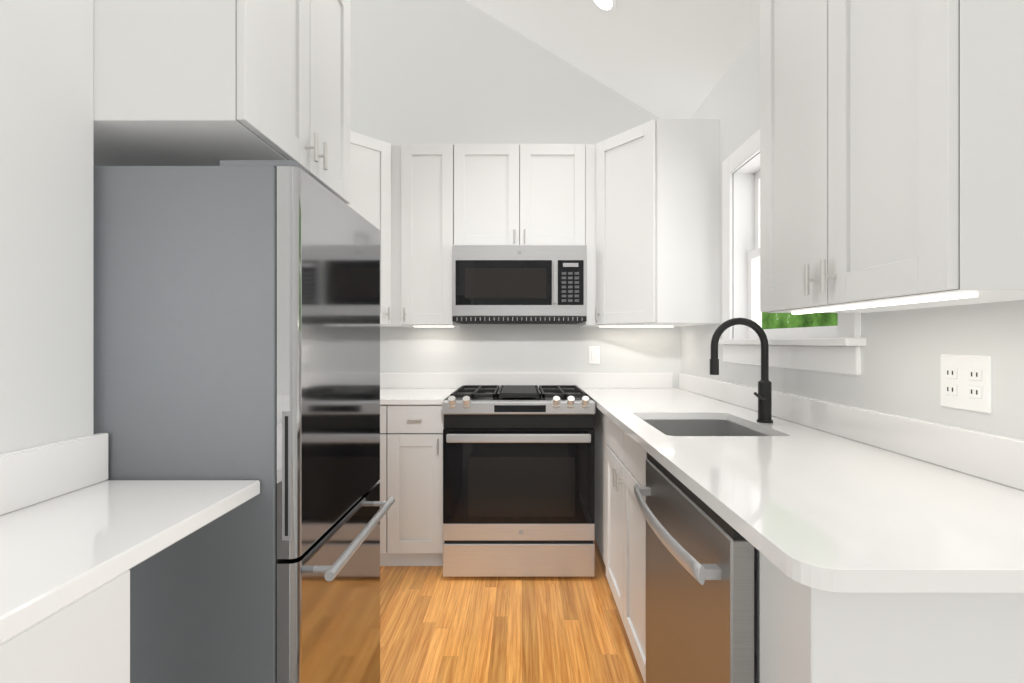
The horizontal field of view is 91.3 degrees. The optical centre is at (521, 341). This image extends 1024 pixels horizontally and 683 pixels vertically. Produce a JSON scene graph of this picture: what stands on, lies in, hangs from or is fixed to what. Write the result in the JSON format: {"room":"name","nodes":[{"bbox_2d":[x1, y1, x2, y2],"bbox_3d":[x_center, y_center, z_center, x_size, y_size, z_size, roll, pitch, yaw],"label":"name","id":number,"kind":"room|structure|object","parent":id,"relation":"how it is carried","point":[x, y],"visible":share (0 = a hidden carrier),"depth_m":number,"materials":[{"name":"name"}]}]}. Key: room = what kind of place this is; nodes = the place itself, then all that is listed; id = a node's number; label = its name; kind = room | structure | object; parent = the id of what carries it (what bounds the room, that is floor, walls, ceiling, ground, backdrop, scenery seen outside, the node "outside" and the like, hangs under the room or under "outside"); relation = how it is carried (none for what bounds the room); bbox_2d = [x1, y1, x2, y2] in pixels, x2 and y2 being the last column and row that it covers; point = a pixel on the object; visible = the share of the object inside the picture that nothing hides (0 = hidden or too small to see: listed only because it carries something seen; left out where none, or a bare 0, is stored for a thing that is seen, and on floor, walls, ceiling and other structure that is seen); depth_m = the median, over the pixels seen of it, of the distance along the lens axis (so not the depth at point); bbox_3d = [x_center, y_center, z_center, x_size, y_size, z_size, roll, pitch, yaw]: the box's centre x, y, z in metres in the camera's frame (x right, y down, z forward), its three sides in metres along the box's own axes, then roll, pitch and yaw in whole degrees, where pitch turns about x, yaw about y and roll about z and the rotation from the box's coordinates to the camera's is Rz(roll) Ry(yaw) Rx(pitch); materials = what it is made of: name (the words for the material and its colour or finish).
{"room":"kitchen","nodes":[
{"label":"kitchen","id":0,"kind":"room"},
{"bbox_2d":[380,540,643,682],"bbox_3d":[-0.130,1.224,-0.165,2.340,0.001,6.870,0,0,0],"label":"floor","id":1,"kind":"structure","parent":0,"point":[436,626],"depth_m":2.12,"materials":[{"name":"brown wood"}]},
{"bbox_2d":[0,433,259,682],"bbox_3d":[-0.726,0.709,0.231,0.342,1.030,1.662,0,0,0],"label":"countertop","id":2,"kind":"structure","parent":1,"relation":"on","point":[81,534],"depth_m":0.73,"materials":[{"name":"white stone"}]},
{"bbox_2d":[93,160,394,682],"bbox_3d":[-0.844,0.418,1.382,0.851,1.612,0.636,0,0,0],"label":"fridge","id":3,"kind":"object","parent":1,"relation":"on","point":[236,319],"visible":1,"depth_m":1.07,"materials":[{"name":"grey metal"}]},
{"bbox_2d":[379,405,443,565],"bbox_3d":[-0.854,0.780,2.940,0.886,0.888,0.655,0,0,0],"label":"base cabinet","id":4,"kind":"object","parent":1,"relation":"on","point":[411,476],"visible":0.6,"depth_m":2.65,"materials":[{"name":"white wood"}]},
{"bbox_2d":[442,385,594,576],"bbox_3d":[-0.017,0.749,2.865,0.777,0.949,0.751,0,0,0],"label":"range","id":5,"kind":"object","parent":1,"relation":"on","point":[518,480],"visible":1,"depth_m":2.55,"materials":[{"name":"metal"}]},
{"bbox_2d":[594,406,646,609],"bbox_3d":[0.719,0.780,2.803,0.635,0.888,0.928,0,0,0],"label":"base cabinet","id":6,"kind":"object","parent":1,"relation":"on","point":[620,462],"depth_m":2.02,"materials":[{"name":"white wood"}]},
{"bbox_2d":[380,373,1023,592],"bbox_3d":[-0.130,0.269,1.966,2.334,0.130,2.602,0,0,0],"label":"countertop","id":7,"kind":"structure","parent":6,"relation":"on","point":[823,495],"depth_m":1.09,"materials":[{"name":"white stone"}]},
{"bbox_2d":[644,420,766,435],"bbox_3d":[0.670,0.434,1.873,0.436,0.199,0.567,0,0,0],"label":"sink","id":8,"kind":"object","parent":7,"relation":"in","point":[698,427],"visible":0.06,"depth_m":2.14,"materials":[{"name":"silver metal"}]},
{"bbox_2d":[710,318,772,422],"bbox_3d":[0.826,0.107,1.844,0.234,0.393,0.137,0,0,0],"label":"faucet","id":9,"kind":"object","parent":7,"relation":"on","point":[764,394],"visible":1,"depth_m":1.87,"materials":[{"name":"black metal"}]},
{"bbox_2d":[634,452,759,682],"bbox_3d":[0.655,0.782,1.238,0.671,0.884,0.639,0,0,0],"label":"dishwasher","id":10,"kind":"object","parent":1,"relation":"on","point":[702,592],"visible":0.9,"depth_m":1.09,"materials":[{"name":"silver metal"}]},
{"bbox_2d":[0,0,1023,454],"bbox_3d":[-0.130,-0.784,-0.165,2.340,4.016,6.870,0,0,0],"label":"wall","id":11,"kind":"structure","parent":0,"point":[504,72],"depth_m":2.42,"materials":[{"name":"white paint"}]},
{"bbox_2d":[93,0,349,203],"bbox_3d":[-0.923,-0.816,1.379,0.749,0.701,0.653,0,0,0],"label":"upper cabinet","id":12,"kind":"object","parent":11,"relation":"attached to","point":[195,82],"visible":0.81,"depth_m":1.11,"materials":[{"name":"white wood"}]},
{"bbox_2d":[347,131,402,326],"bbox_3d":[-1.006,-0.632,2.967,0.582,1.068,0.599,0,0,0],"label":"upper cabinet","id":13,"kind":"object","parent":11,"relation":"attached to","point":[376,166],"depth_m":2.91,"materials":[{"name":"white wood"}]},
{"bbox_2d":[403,144,466,326],"bbox_3d":[-0.556,-0.632,3.105,0.438,1.068,0.324,0,0,0],"label":"upper cabinet","id":14,"kind":"object","parent":11,"relation":"attached to","point":[434,175],"depth_m":2.94,"materials":[{"name":"white wood"}]},
{"bbox_2d":[467,144,582,244],"bbox_3d":[-0.014,-0.862,3.105,0.778,0.608,0.324,0,0,0],"label":"upper cabinet","id":15,"kind":"object","parent":11,"relation":"attached to","point":[522,194],"depth_m":2.95,"materials":[{"name":"white wood"}]},
{"bbox_2d":[452,245,586,323],"bbox_3d":[-0.014,-0.333,3.051,0.774,0.443,0.432,0,0,0],"label":"microwave","id":16,"kind":"object","parent":15,"relation":"attached to","point":[519,284],"visible":1,"depth_m":2.87,"materials":[{"name":"metal"}]},
{"bbox_2d":[588,346,598,363],"bbox_3d":[0.470,0.089,3.265,0.072,0.116,0.010,0,0,0],"label":"switch plate","id":17,"kind":"object","parent":11,"relation":"attached to","point":[593,354],"visible":1,"depth_m":3.26,"materials":[{"name":"white plastic"}]},
{"bbox_2d":[592,0,615,12],"bbox_3d":[0.414,-1.748,2.560,0.130,0.081,0.150,0,0,0],"label":"recessed light","id":18,"kind":"object","parent":11,"relation":"in","point":[608,6],"visible":1,"depth_m":2.58,"materials":[{"name":"white"}]},
{"bbox_2d":[580,119,719,326],"bbox_3d":[0.707,-0.632,2.944,0.660,1.068,0.646,0,0,0],"label":"upper cabinet","id":19,"kind":"object","parent":11,"relation":"attached to","point":[636,210],"depth_m":2.63,"materials":[{"name":"white wood"}]},
{"bbox_2d":[718,129,865,374],"bbox_3d":[1.080,-0.406,2.040,0.200,1.020,1.060,0,0,0],"label":"window","id":20,"kind":"structure","parent":11,"relation":"in","point":[832,349],"depth_m":2.42,"materials":[{"name":"white wood"}]},
{"bbox_2d":[760,0,1023,313],"bbox_3d":[0.857,-0.623,1.167,0.360,1.087,0.665,0,0,0],"label":"upper cabinet","id":21,"kind":"object","parent":11,"relation":"attached to","point":[891,155],"visible":1,"depth_m":0.99,"materials":[{"name":"white wood"}]},
{"bbox_2d":[940,354,991,413],"bbox_3d":[1.034,0.096,1.170,0.011,0.128,0.132,0,0,0],"label":"electrical outlet plate","id":22,"kind":"object","parent":11,"relation":"attached to","point":[965,382],"visible":1,"depth_m":1.16,"materials":[{"name":"white plastic"}]},
{"label":"outside","id":23,"kind":"structure","parent":0,"visible":0},
{"bbox_2d":[762,312,837,328],"bbox_3d":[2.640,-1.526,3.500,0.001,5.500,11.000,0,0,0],"label":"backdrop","id":24,"kind":"structure","parent":23,"point":[778,320],"depth_m":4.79,"materials":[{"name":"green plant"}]}
]}

